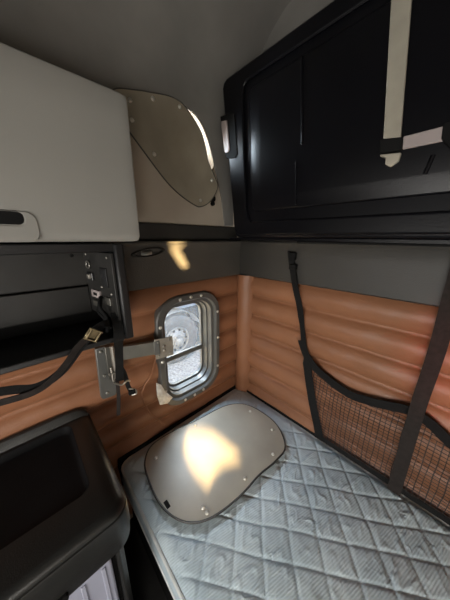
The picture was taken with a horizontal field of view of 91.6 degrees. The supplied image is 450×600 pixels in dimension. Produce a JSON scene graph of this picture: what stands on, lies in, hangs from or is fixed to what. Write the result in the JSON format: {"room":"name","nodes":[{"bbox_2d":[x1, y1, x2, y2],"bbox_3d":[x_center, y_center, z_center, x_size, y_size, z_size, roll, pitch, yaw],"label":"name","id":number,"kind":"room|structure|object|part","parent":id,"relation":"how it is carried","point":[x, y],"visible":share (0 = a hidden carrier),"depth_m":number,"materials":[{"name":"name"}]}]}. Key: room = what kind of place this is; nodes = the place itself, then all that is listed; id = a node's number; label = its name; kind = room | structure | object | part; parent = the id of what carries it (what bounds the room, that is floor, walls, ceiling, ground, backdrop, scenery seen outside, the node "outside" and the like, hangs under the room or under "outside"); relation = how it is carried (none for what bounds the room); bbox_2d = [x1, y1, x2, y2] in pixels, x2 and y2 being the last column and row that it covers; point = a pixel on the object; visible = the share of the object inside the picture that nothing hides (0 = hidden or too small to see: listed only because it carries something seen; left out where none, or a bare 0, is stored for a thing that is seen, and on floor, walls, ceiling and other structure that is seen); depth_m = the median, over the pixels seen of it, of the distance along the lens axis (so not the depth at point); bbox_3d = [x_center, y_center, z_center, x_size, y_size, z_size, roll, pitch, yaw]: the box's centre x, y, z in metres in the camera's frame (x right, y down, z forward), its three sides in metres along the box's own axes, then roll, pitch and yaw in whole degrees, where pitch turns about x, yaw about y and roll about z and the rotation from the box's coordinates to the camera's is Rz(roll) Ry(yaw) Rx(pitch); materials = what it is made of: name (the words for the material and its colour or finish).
{"room":"vehicle interior","nodes":[
{"label":"vehicle interior","id":0,"kind":"room"},
{"bbox_2d":[124,517,166,599],"bbox_3d":[-0.178,1.787,0.380,2.870,0.040,2.300,-14,21,-41],"label":"floor","id":1,"kind":"structure","parent":0,"point":[145,584],"depth_m":1.23,"materials":[{"name":"black"}]},
{"bbox_2d":[0,408,132,599],"bbox_3d":[-0.958,1.169,0.572,1.312,1.036,0.554,-14,21,-41],"label":"base cabinet","id":2,"kind":"object","parent":1,"relation":"on","point":[65,515],"visible":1,"depth_m":0.70,"materials":[{"name":"black plastic"}]},
{"bbox_2d":[0,426,88,549],"bbox_3d":[-1.012,0.714,0.453,1.221,0.028,0.366,-14,21,-41],"label":"tray","id":3,"kind":"object","parent":2,"relation":"on","point":[44,476],"depth_m":0.77,"materials":[{"name":"plastic"}]},
{"bbox_3d":[-0.763,1.247,0.472,1.035,0.702,0.052,-14,21,-41],"label":"drawer","id":4,"kind":"part","parent":2,"relation":"part of","materials":[{"name":"grey plastic"}]},
{"bbox_3d":[-0.379,1.195,0.864,0.032,0.835,0.089,-14,21,-41],"label":"corner post","id":5,"kind":"part","parent":2,"relation":"part of","materials":[{"name":"black plastic"}]},
{"bbox_2d":[132,508,173,599],"bbox_3d":[0.495,1.383,0.916,0.935,0.455,2.190,-14,21,-41],"label":"bed base","id":6,"kind":"object","parent":1,"relation":"on","point":[157,570],"visible":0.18,"depth_m":1.21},
{"bbox_2d":[121,389,449,599],"bbox_3d":[0.491,1.096,0.812,0.986,0.151,2.146,-14,21,-41],"label":"mattress","id":7,"kind":"object","parent":6,"relation":"on","point":[316,524],"visible":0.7,"depth_m":0.92,"materials":[{"name":"grey fabric"}]},
{"bbox_2d":[144,403,285,523],"bbox_3d":[-0.035,0.861,1.295,0.801,0.026,0.577,-14,21,-41],"label":"cover","id":8,"kind":"object","parent":7,"relation":"on","point":[197,470],"depth_m":1.21,"materials":[{"name":"grey plastic"}]},
{"bbox_2d":[130,107,236,518],"bbox_3d":[-0.948,0.346,0.834,2.870,2.480,0.070,-14,21,-41],"label":"wall","id":9,"kind":"structure","parent":0,"point":[157,202],"depth_m":1.14,"materials":[{"name":"beige plastic"}]},
{"bbox_2d":[0,242,133,374],"bbox_3d":[-1.101,0.106,0.334,1.774,0.360,0.285,-14,21,-41],"label":"cubby","id":10,"kind":"object","parent":9,"relation":"attached to","point":[51,294],"visible":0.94,"depth_m":0.81,"materials":[{"name":"black plastic"}]},
{"bbox_3d":[-1.183,0.014,0.376,1.645,0.140,0.016,-14,21,-41],"label":"door","id":11,"kind":"part","parent":10,"relation":"part of","materials":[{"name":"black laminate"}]},
{"bbox_3d":[-1.185,0.142,0.411,1.640,0.114,0.016,-14,21,-41],"label":"door","id":12,"kind":"part","parent":10,"relation":"part of","materials":[{"name":"grey plastic"}]},
{"bbox_2d":[0,317,111,405],"bbox_3d":[-0.600,0.192,0.676,0.529,0.184,0.131,-14,21,-41],"label":"strap","id":13,"kind":"object","parent":10,"relation":"attached to","point":[23,391],"visible":1,"depth_m":0.69,"materials":[{"name":"black fabric"}]},
{"bbox_3d":[-0.438,0.117,0.727,0.058,0.058,0.011,-14,21,-41],"label":"buckle frame","id":14,"kind":"part","parent":13,"relation":"part of","materials":[{"name":"gold metal"}]},
{"bbox_2d":[86,272,94,279],"bbox_3d":[-0.543,-0.097,0.883,0.018,0.030,0.051,-14,21,-41],"label":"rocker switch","id":15,"kind":"object","parent":10,"relation":"attached to","point":[90,275],"depth_m":0.87,"materials":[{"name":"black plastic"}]},
{"bbox_2d":[91,289,100,297],"bbox_3d":[-0.522,-0.025,0.888,0.070,0.030,0.008,12,19,35],"label":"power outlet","id":16,"kind":"object","parent":10,"relation":"attached to","point":[96,293],"depth_m":0.88,"materials":[{"name":"white plastic"}]},
{"bbox_3d":[-0.487,-0.061,0.863,0.048,0.252,0.227,-14,21,-41],"label":"socket panel","id":17,"kind":"part","parent":10,"relation":"part of","materials":[{"name":"black laminate"}]},
{"bbox_2d":[99,268,108,287],"bbox_3d":[-0.453,-0.084,0.819,0.050,0.070,0.006,12,19,35],"label":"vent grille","id":18,"kind":"object","parent":10,"relation":"attached to","point":[103,272],"depth_m":0.81,"materials":[{"name":"black plastic"}]},
{"bbox_2d":[104,297,111,305],"bbox_3d":[-0.446,0.005,0.837,0.040,0.030,0.008,12,19,35],"label":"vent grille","id":19,"kind":"object","parent":10,"relation":"attached to","point":[108,300],"depth_m":0.83,"materials":[{"name":"metal"}]},
{"bbox_3d":[-0.467,-0.050,0.909,0.034,0.357,0.285,-14,21,-41],"label":"panel","id":20,"kind":"part","parent":10,"relation":"part of","materials":[{"name":"black plastic"}]},
{"bbox_2d":[110,313,137,415],"bbox_3d":[-0.425,0.301,0.946,0.112,0.554,0.180,-14,21,-41],"label":"strap","id":21,"kind":"object","parent":10,"relation":"hanging from","point":[121,374],"visible":1,"depth_m":0.99,"materials":[{"name":"fabric"}]},
{"bbox_2d":[0,42,139,241],"bbox_3d":[-1.072,-0.287,0.226,1.816,0.443,0.350,-14,21,-41],"label":"upper cabinet","id":22,"kind":"object","parent":9,"relation":"attached to","point":[67,173],"visible":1,"depth_m":0.58,"materials":[{"name":"white plastic"}]},
{"bbox_2d":[0,15,232,225],"bbox_3d":[-0.907,-0.558,0.560,2.797,0.599,0.007,-14,21,-41],"label":"trim","id":23,"kind":"structure","parent":9,"relation":"attached to","point":[13,34],"depth_m":0.86,"materials":[{"name":"grey plastic"}]},
{"bbox_2d":[0,275,237,514],"bbox_3d":[-0.916,0.763,0.931,2.795,1.480,0.052,-14,21,-41],"label":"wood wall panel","id":24,"kind":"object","parent":9,"relation":"attached to","point":[78,388],"depth_m":1.21,"materials":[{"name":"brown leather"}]},
{"bbox_2d":[0,241,240,290],"bbox_3d":[-0.887,-0.054,0.679,2.800,0.245,0.073,-14,21,-41],"label":"trim","id":25,"kind":"structure","parent":9,"relation":"attached to","point":[180,262],"depth_m":1.23,"materials":[{"name":"grey plastic"}]},
{"bbox_2d":[94,336,173,398],"bbox_3d":[-0.461,0.341,1.158,0.379,0.290,0.073,-11,19,-34],"label":"bracket","id":26,"kind":"object","parent":9,"relation":"attached to","point":[162,347],"visible":0.92,"depth_m":1.10,"materials":[{"name":"metal"}]},
{"bbox_3d":[-0.594,0.361,1.091,0.080,0.285,0.022,-14,21,-41],"label":"wall plate","id":27,"kind":"part","parent":26,"relation":"part of","materials":[{"name":"silver metal"}]},
{"bbox_3d":[-0.447,0.258,1.127,0.194,0.089,0.024,-9,18,-30],"label":"arm","id":28,"kind":"part","parent":26,"relation":"part of","materials":[{"name":"grey metal"}]},
{"bbox_2d":[141,358,165,425],"bbox_3d":[-0.410,0.562,1.270,0.124,0.518,0.064,-14,21,-41],"label":"cable","id":29,"kind":"object","parent":26,"relation":"hanging from","point":[155,358],"visible":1,"depth_m":1.24,"materials":[{"name":"brown plastic"}]},
{"bbox_3d":[-0.332,0.260,1.197,0.102,0.124,0.006,-12,20,-37],"label":"mounting plate","id":30,"kind":"part","parent":26,"relation":"part of","materials":[{"name":"metal"}]},
{"bbox_2d":[0,0,290,120],"bbox_3d":[-0.774,-1.037,0.262,2.870,0.530,0.500,-14,21,-41],"label":"ceiling","id":31,"kind":"structure","parent":9,"relation":"attached to","point":[186,51],"depth_m":0.97,"materials":[{"name":"grey fabric"}]},
{"bbox_2d":[131,247,164,257],"bbox_3d":[-0.379,-0.237,1.091,0.176,0.049,0.028,-14,21,-41],"label":"reading lamp","id":32,"kind":"object","parent":9,"relation":"attached to","point":[137,254],"visible":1,"depth_m":1.07,"materials":[{"name":"grey plastic"}]},
{"bbox_2d":[112,87,217,206],"bbox_3d":[-0.257,-0.744,1.116,0.582,0.477,0.036,-13,20,-39],"label":"cover","id":33,"kind":"object","parent":9,"relation":"attached to","point":[162,126],"visible":0.98,"depth_m":1.10,"materials":[{"name":"grey plastic"}]},
{"bbox_2d":[118,385,235,485],"bbox_3d":[-0.247,0.905,1.599,1.000,0.197,0.045,-14,21,-41],"label":"trim","id":34,"kind":"structure","parent":9,"relation":"attached to","point":[124,457],"depth_m":1.42,"materials":[{"name":"black plastic"}]},
{"bbox_2d":[153,291,218,404],"bbox_3d":[-0.249,0.310,1.473,0.475,0.745,0.129,-14,21,-41],"label":"window","id":35,"kind":"structure","parent":9,"relation":"in","point":[188,387],"depth_m":1.52,"materials":[{"name":"grey metal"}]},
{"bbox_2d":[156,383,172,404],"bbox_3d":[-0.367,0.568,1.340,0.105,0.185,0.019,-14,21,-41],"label":"tape patch","id":36,"kind":"object","parent":35,"relation":"attached to","point":[163,397],"visible":1,"depth_m":1.33,"materials":[{"name":"beige fabric"}]},
{"bbox_2d":[138,222,240,240],"bbox_3d":[-0.903,-0.220,0.651,2.800,0.088,0.020,-14,21,-41],"label":"trim","id":37,"kind":"structure","parent":9,"relation":"attached to","point":[148,231],"depth_m":1.24,"materials":[{"name":"grey plastic"}]},
{"bbox_2d":[188,109,213,170],"bbox_3d":[-0.182,-0.874,1.225,0.256,0.277,0.082,-14,21,-41],"label":"window","id":38,"kind":"structure","parent":9,"relation":"in","point":[209,154],"depth_m":1.25,"materials":[{"name":"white glass"}]},
{"bbox_2d":[210,196,215,205],"bbox_3d":[-0.075,-0.616,1.353,0.044,0.064,0.014,-14,21,-41],"label":"plug","id":39,"kind":"object","parent":9,"relation":"attached to","point":[212,203],"visible":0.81,"depth_m":1.35,"materials":[{"name":"black plastic"}]},
{"bbox_2d":[241,0,333,275],"bbox_3d":[0.880,0.084,0.934,0.060,2.950,2.310,-14,21,-41],"label":"wall","id":40,"kind":"structure","parent":0,"point":[296,12],"depth_m":1.08,"materials":[{"name":"grey plastic"}]},
{"bbox_2d":[235,274,253,391],"bbox_3d":[0.129,0.373,1.736,0.058,1.152,0.148,-14,21,-41],"label":"trim","id":41,"kind":"structure","parent":40,"relation":"attached to","point":[244,291],"depth_m":1.67,"materials":[{"name":"brown leather"}]},
{"bbox_2d":[247,390,313,435],"bbox_3d":[0.861,1.034,1.149,0.027,0.206,2.155,-14,21,-41],"label":"trim","id":42,"kind":"structure","parent":40,"relation":"attached to","point":[249,392],"depth_m":1.56,"materials":[{"name":"black plastic"}]},
{"bbox_2d":[220,0,449,246],"bbox_3d":[0.784,-0.587,0.615,0.234,0.866,2.164,-14,21,-41],"label":"bunk","id":43,"kind":"object","parent":40,"relation":"attached to","point":[302,124],"visible":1,"depth_m":0.82,"materials":[{"name":"black plastic"}]},
{"bbox_2d":[380,0,449,166],"bbox_3d":[0.581,-0.734,0.612,0.022,0.623,0.278,-14,21,-41],"label":"strap","id":44,"kind":"object","parent":43,"relation":"attached to","point":[392,141],"visible":1,"depth_m":0.67,"materials":[{"name":"beige fabric"}]},
{"bbox_2d":[239,241,449,306],"bbox_3d":[0.854,-0.083,0.818,0.073,0.245,2.250,-14,21,-41],"label":"wall panel","id":45,"kind":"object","parent":40,"relation":"attached to","point":[412,274],"depth_m":1.02,"materials":[{"name":"grey plastic"}]},
{"bbox_2d":[247,277,449,516],"bbox_3d":[0.913,0.747,1.029,0.050,1.480,2.130,-14,21,-41],"label":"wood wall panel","id":46,"kind":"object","parent":40,"relation":"attached to","point":[374,347],"depth_m":1.17,"materials":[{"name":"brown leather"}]},
{"bbox_2d":[288,251,449,524],"bbox_3d":[0.938,0.426,0.828,0.045,1.150,1.683,-14,21,-41],"label":"net","id":47,"kind":"object","parent":40,"relation":"attached to","point":[440,338],"visible":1,"depth_m":1.02,"materials":[{"name":"black fabric"}]},
{"label":"outside","id":48,"kind":"structure","parent":0,"visible":0},
{"bbox_2d":[167,303,199,382],"bbox_3d":[-3.732,0.486,8.349,21.000,0.050,13.650,-14,21,-41],"label":"ground","id":49,"kind":"structure","parent":48,"point":[189,364],"depth_m":4.86,"materials":[{"name":"white snow"}]},
{"bbox_2d":[165,304,198,363],"bbox_3d":[-0.404,-1.035,6.535,9.000,3.900,2.540,-14,21,-41],"label":"truck","id":50,"kind":"object","parent":49,"relation":"on","point":[181,324],"visible":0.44,"depth_m":4.89,"materials":[{"name":"metal"}]}
]}

